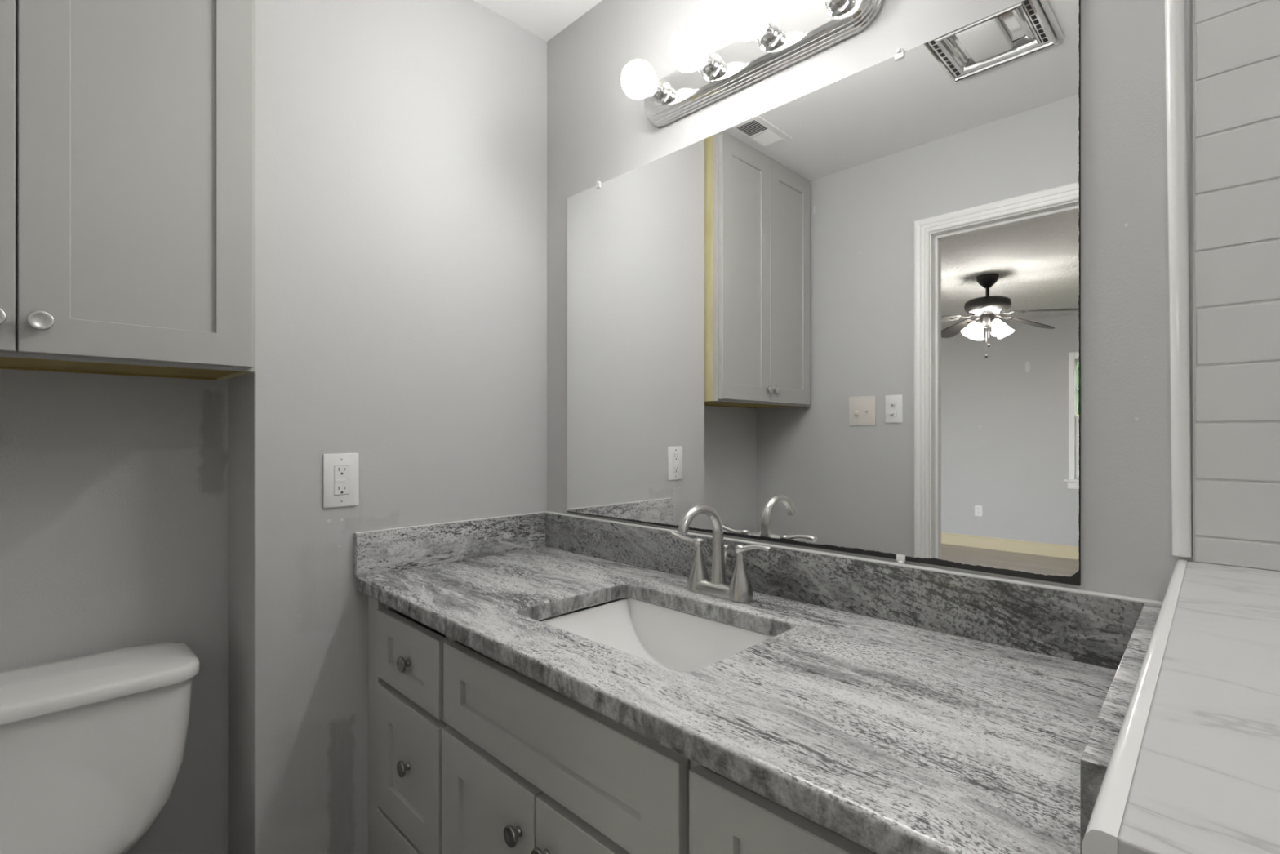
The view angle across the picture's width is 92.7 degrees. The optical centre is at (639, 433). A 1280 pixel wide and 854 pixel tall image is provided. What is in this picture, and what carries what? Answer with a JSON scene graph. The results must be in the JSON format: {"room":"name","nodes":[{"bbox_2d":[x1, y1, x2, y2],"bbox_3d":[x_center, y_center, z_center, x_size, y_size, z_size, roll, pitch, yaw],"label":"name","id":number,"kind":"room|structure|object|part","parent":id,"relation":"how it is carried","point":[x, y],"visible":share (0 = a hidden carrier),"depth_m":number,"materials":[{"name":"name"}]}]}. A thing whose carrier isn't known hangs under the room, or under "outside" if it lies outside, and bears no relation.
{"room":"bathroom","nodes":[
{"label":"bathroom","id":0,"kind":"room"},
{"bbox_2d":[0,368,227,853],"bbox_3d":[-1.261,0.027,1.288,0.100,2.442,0.844,0,0,45],"label":"wall","id":1,"kind":"structure","parent":0,"point":[113,488],"depth_m":1.35,"materials":[{"name":"grey paint"}]},
{"bbox_2d":[0,0,254,380],"bbox_3d":[-1.137,-0.661,1.101,0.334,1.064,0.710,0,0,45],"label":"upper cabinet","id":2,"kind":"object","parent":1,"relation":"attached to","point":[127,126],"visible":1,"depth_m":1.11,"materials":[{"name":"grey wood"}]},
{"bbox_3d":[-1.038,-0.189,0.978,0.020,0.033,0.033,0,0,45],"label":"knob","id":3,"kind":"part","parent":2,"relation":"part of","materials":[{"name":"silver metal"}]},
{"bbox_3d":[-1.151,-0.650,0.891,0.019,1.028,0.334,0,0,45],"label":"door","id":4,"kind":"part","parent":2,"relation":"part of","materials":[{"name":"grey paint"}]},
{"bbox_3d":[-0.999,-0.189,1.017,0.020,0.033,0.033,0,0,45],"label":"knob","id":5,"kind":"part","parent":2,"relation":"part of","materials":[{"name":"silver metal"}]},
{"bbox_2d":[227,374,243,853],"bbox_3d":[-0.920,0.027,1.459,0.142,2.442,0.080,0,0,45],"label":"wall","id":6,"kind":"structure","parent":0,"point":[235,384],"depth_m":1.42,"materials":[{"name":"grey paint"}]},
{"bbox_2d":[243,0,546,853],"bbox_3d":[-0.591,0.027,1.620,0.100,2.442,0.772,0,0,45],"label":"wall","id":7,"kind":"structure","parent":0,"point":[401,145],"depth_m":1.47,"materials":[{"name":"grey paint"}]},
{"bbox_2d":[323,453,358,507],"bbox_3d":[-0.700,0.108,1.432,0.008,0.125,0.079,0,0,45],"label":"wall outlet","id":8,"kind":"object","parent":7,"relation":"attached to","point":[340,470],"visible":1,"depth_m":1.43,"materials":[{"name":"white plastic"}]},
{"bbox_2d":[333,465,349,494],"bbox_3d":[-0.699,0.108,1.431,0.003,0.067,0.033,0,0,45],"label":"receptacle","id":9,"kind":"object","parent":8,"relation":"attached to","point":[341,473],"depth_m":1.43,"materials":[{"name":"white plastic"}]},
{"bbox_2d":[473,0,602,41],"bbox_3d":[-0.044,-1.224,0.625,2.762,0.060,1.616,0,0,45],"label":"ceiling","id":10,"kind":"structure","parent":0,"point":[544,19],"depth_m":1.73,"materials":[{"name":"white paint"}]},
{"bbox_2d":[546,0,1193,601],"bbox_3d":[0.576,0.027,1.079,2.520,2.442,0.100,0,0,45],"label":"wall","id":11,"kind":"structure","parent":0,"point":[596,131],"depth_m":0.91,"materials":[{"name":"grey paint"}]},
{"bbox_2d":[621,0,883,127],"bbox_3d":[0.182,-0.819,1.285,0.602,0.109,0.160,0,0,45],"label":"vanity light bar","id":12,"kind":"object","parent":11,"relation":"attached to","point":[761,47],"visible":1,"depth_m":1.28,"materials":[{"name":"silver metal"}]},
{"bbox_3d":[0.001,-0.819,1.416,0.080,0.080,0.092,0,0,45],"label":"globe bulb","id":13,"kind":"part","parent":12,"relation":"part of","materials":[{"name":"white glass"}]},
{"bbox_2d":[648,78,671,106],"bbox_3d":[0.041,-0.819,1.457,0.054,0.054,0.038,0,0,45],"label":"socket","id":14,"kind":"object","parent":12,"relation":"attached to","point":[660,95],"depth_m":1.45,"materials":[{"name":"silver metal"}]},
{"bbox_3d":[0.108,-0.819,1.310,0.080,0.080,0.092,0,0,45],"label":"globe bulb","id":15,"kind":"part","parent":12,"relation":"part of","materials":[{"name":"white glass"}]},
{"bbox_2d":[697,51,721,80],"bbox_3d":[0.148,-0.819,1.351,0.054,0.054,0.038,0,0,45],"label":"socket","id":16,"kind":"object","parent":12,"relation":"attached to","point":[711,69],"depth_m":1.35,"materials":[{"name":"silver metal"}]},
{"bbox_3d":[0.215,-0.819,1.205,0.080,0.080,0.092,0,0,45],"label":"globe bulb","id":17,"kind":"part","parent":12,"relation":"part of","materials":[{"name":"white glass"}]},
{"bbox_2d":[754,18,781,50],"bbox_3d":[0.255,-0.819,1.245,0.054,0.054,0.038,0,0,45],"label":"socket","id":18,"kind":"object","parent":12,"relation":"attached to","point":[770,39],"depth_m":1.24,"materials":[{"name":"silver metal"}]},
{"bbox_3d":[0.322,-0.819,1.099,0.080,0.080,0.092,0,0,45],"label":"globe bulb","id":19,"kind":"part","parent":12,"relation":"part of","materials":[{"name":"white glass"}]},
{"bbox_2d":[822,0,850,16],"bbox_3d":[0.362,-0.819,1.139,0.054,0.054,0.038,0,0,45],"label":"socket","id":20,"kind":"object","parent":12,"relation":"attached to","point":[829,7],"depth_m":1.14,"materials":[{"name":"silver metal"}]},
{"bbox_2d":[567,0,1080,585],"bbox_3d":[0.224,-0.230,1.349,1.229,0.933,0.010,0,0,45],"label":"wall mirror","id":21,"kind":"object","parent":11,"relation":"attached to","point":[844,314],"visible":1,"depth_m":1.16,"materials":[{"name":"silver mirror"}]},
{"bbox_2d":[546,512,1144,669],"bbox_3d":[0.217,0.287,1.349,1.388,0.102,0.020,0,0,45],"label":"backsplash","id":22,"kind":"structure","parent":11,"relation":"attached to","point":[1095,630],"depth_m":1.08,"materials":[{"name":"stone"}]},
{"bbox_2d":[1164,0,1192,556],"bbox_3d":[0.736,-0.513,0.841,0.036,1.360,0.012,0,0,45],"label":"trim","id":23,"kind":"structure","parent":11,"relation":"attached to","point":[1175,20],"depth_m":0.83,"materials":[{"name":"white tile"}]},
{"bbox_2d":[1193,0,1279,571],"bbox_3d":[1.057,0.027,0.527,0.860,2.442,0.006,0,0,45],"label":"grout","id":24,"kind":"structure","parent":11,"relation":"attached to","point":[1195,309],"depth_m":0.82,"materials":[{"name":"grey"}]},
{"bbox_2d":[1195,0,1279,570],"bbox_3d":[1.057,-0.510,0.526,0.857,1.366,0.007,0,0,45],"label":"wall tile","id":25,"kind":"structure","parent":11,"relation":"attached to","point":[1251,392],"depth_m":0.80,"materials":[{"name":"white tile"}]},
{"bbox_2d":[1081,559,1279,853],"bbox_3d":[0.534,0.710,0.491,0.204,1.076,0.792,0,0,45],"label":"ledge","id":26,"kind":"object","parent":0,"point":[1193,767],"depth_m":0.35,"materials":[{"name":"white stone"}]},
{"bbox_3d":[-0.077,1.278,0.591,2.762,0.060,1.711,0,0,45],"label":"floor","id":27,"kind":"structure","parent":0,"visible":0},
{"bbox_2d":[0,641,199,853],"bbox_3d":[-0.988,0.853,0.974,0.706,0.790,0.534,0,0,45],"label":"toilet","id":28,"kind":"object","parent":27,"relation":"on","point":[92,746],"visible":1,"depth_m":1.16,"materials":[{"name":"ceramic"}]},
{"bbox_3d":[-1.161,0.481,1.145,0.219,0.046,0.534,0,0,45],"label":"tank lid","id":29,"kind":"part","parent":28,"relation":"part of","materials":[{"name":"ceramic"}]},
{"bbox_2d":[368,595,876,853],"bbox_3d":[0.016,0.812,1.148,1.424,0.872,0.548,0,0,45],"label":"vanity cabinet","id":30,"kind":"object","parent":27,"relation":"on","point":[468,753],"visible":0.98,"depth_m":1.01,"materials":[{"name":"grey paint"}]},
{"bbox_3d":[-0.500,1.010,1.324,0.019,0.267,0.311,0,0,-45],"label":"drawer","id":31,"kind":"part","parent":30,"relation":"part of","materials":[{"name":"grey paint"}]},
{"bbox_3d":[-0.510,0.721,1.319,0.034,0.034,0.020,0,0,45],"label":"knob","id":32,"kind":"part","parent":30,"relation":"part of","materials":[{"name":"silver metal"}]},
{"bbox_3d":[-0.510,0.496,1.319,0.034,0.034,0.020,0,0,45],"label":"knob","id":33,"kind":"part","parent":30,"relation":"part of","materials":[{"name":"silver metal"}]},
{"bbox_3d":[-0.500,0.724,1.324,0.311,0.284,0.023,0,0,45],"label":"drawer","id":34,"kind":"part","parent":30,"relation":"part of","materials":[{"name":"grey paint"}]},
{"bbox_3d":[-0.500,0.487,1.324,0.019,0.156,0.311,0,0,-45],"label":"drawer","id":35,"kind":"part","parent":30,"relation":"part of","materials":[{"name":"grey paint"}]},
{"bbox_3d":[-0.273,0.860,1.094,0.019,0.566,0.313,0,0,-45],"label":"door","id":36,"kind":"part","parent":30,"relation":"part of","materials":[{"name":"grey paint"}]},
{"bbox_3d":[-0.206,0.654,0.998,0.034,0.034,0.020,0,0,45],"label":"knob","id":37,"kind":"part","parent":30,"relation":"part of","materials":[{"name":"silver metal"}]},
{"bbox_3d":[-0.151,0.654,0.942,0.034,0.034,0.020,0,0,45],"label":"knob","id":38,"kind":"part","parent":30,"relation":"part of","materials":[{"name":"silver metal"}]},
{"bbox_3d":[-0.162,0.484,0.980,0.019,0.154,0.615,0,0,-45],"label":"false drawer","id":39,"kind":"part","parent":30,"relation":"part of","materials":[{"name":"grey paint"}]},
{"bbox_3d":[-0.053,0.860,0.870,0.019,0.566,0.306,0,0,-45],"label":"door","id":40,"kind":"part","parent":30,"relation":"part of","materials":[{"name":"grey paint"}]},
{"bbox_2d":[354,511,1162,853],"bbox_3d":[0.022,0.304,1.134,1.452,0.140,0.599,0,0,45],"label":"countertop","id":41,"kind":"structure","parent":30,"relation":"on","point":[891,707],"depth_m":0.88,"materials":[{"name":"grey stone"}]},
{"bbox_2d":[515,598,773,706],"bbox_3d":[0.018,0.445,1.129,0.462,0.140,0.351,0,0,45],"label":"undermount sink","id":42,"kind":"object","parent":41,"relation":"in","point":[676,640],"visible":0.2,"depth_m":1.30,"materials":[{"name":"ceramic"}]},
{"bbox_2d":[671,504,773,602],"bbox_3d":[0.166,0.240,1.285,0.198,0.194,0.190,0,0,1],"label":"bathroom faucet","id":43,"kind":"object","parent":41,"relation":"on","point":[739,588],"visible":1,"depth_m":1.27,"materials":[{"name":"silver metal"}]},
{"bbox_3d":[0.105,0.231,1.345,0.087,0.025,0.024,0,0,45],"label":"lever","id":44,"kind":"part","parent":43,"relation":"part of","materials":[{"name":"silver metal"}]},
{"bbox_3d":[0.127,0.288,1.323,0.054,0.096,0.054,0,0,45],"label":"handle","id":45,"kind":"part","parent":43,"relation":"part of","materials":[{"name":"silver metal"}]},
{"bbox_3d":[0.128,0.236,1.246,0.039,0.185,0.146,0,0,45],"label":"spout","id":46,"kind":"part","parent":43,"relation":"part of","materials":[{"name":"silver metal"}]},
{"bbox_3d":[0.166,0.324,1.285,0.158,0.026,0.054,0,0,45],"label":"plate","id":47,"kind":"part","parent":43,"relation":"part of","materials":[{"name":"silver metal"}]},
{"bbox_3d":[0.182,0.277,1.302,0.014,0.082,0.014,0,0,45],"label":"lift rod","id":48,"kind":"part","parent":43,"relation":"part of","materials":[{"name":"silver metal"}]},
{"bbox_3d":[0.205,0.288,1.246,0.054,0.096,0.054,0,0,45],"label":"handle","id":49,"kind":"part","parent":43,"relation":"part of","materials":[{"name":"silver metal"}]},
{"bbox_3d":[0.227,0.233,1.224,0.086,0.026,0.024,0,0,45],"label":"lever","id":50,"kind":"part","parent":43,"relation":"part of","materials":[{"name":"silver metal"}]},
{"bbox_3d":[0.174,0.487,0.639,0.019,0.156,0.311,0,0,-45],"label":"drawer","id":51,"kind":"part","parent":30,"relation":"part of","materials":[{"name":"grey paint"}]}
]}

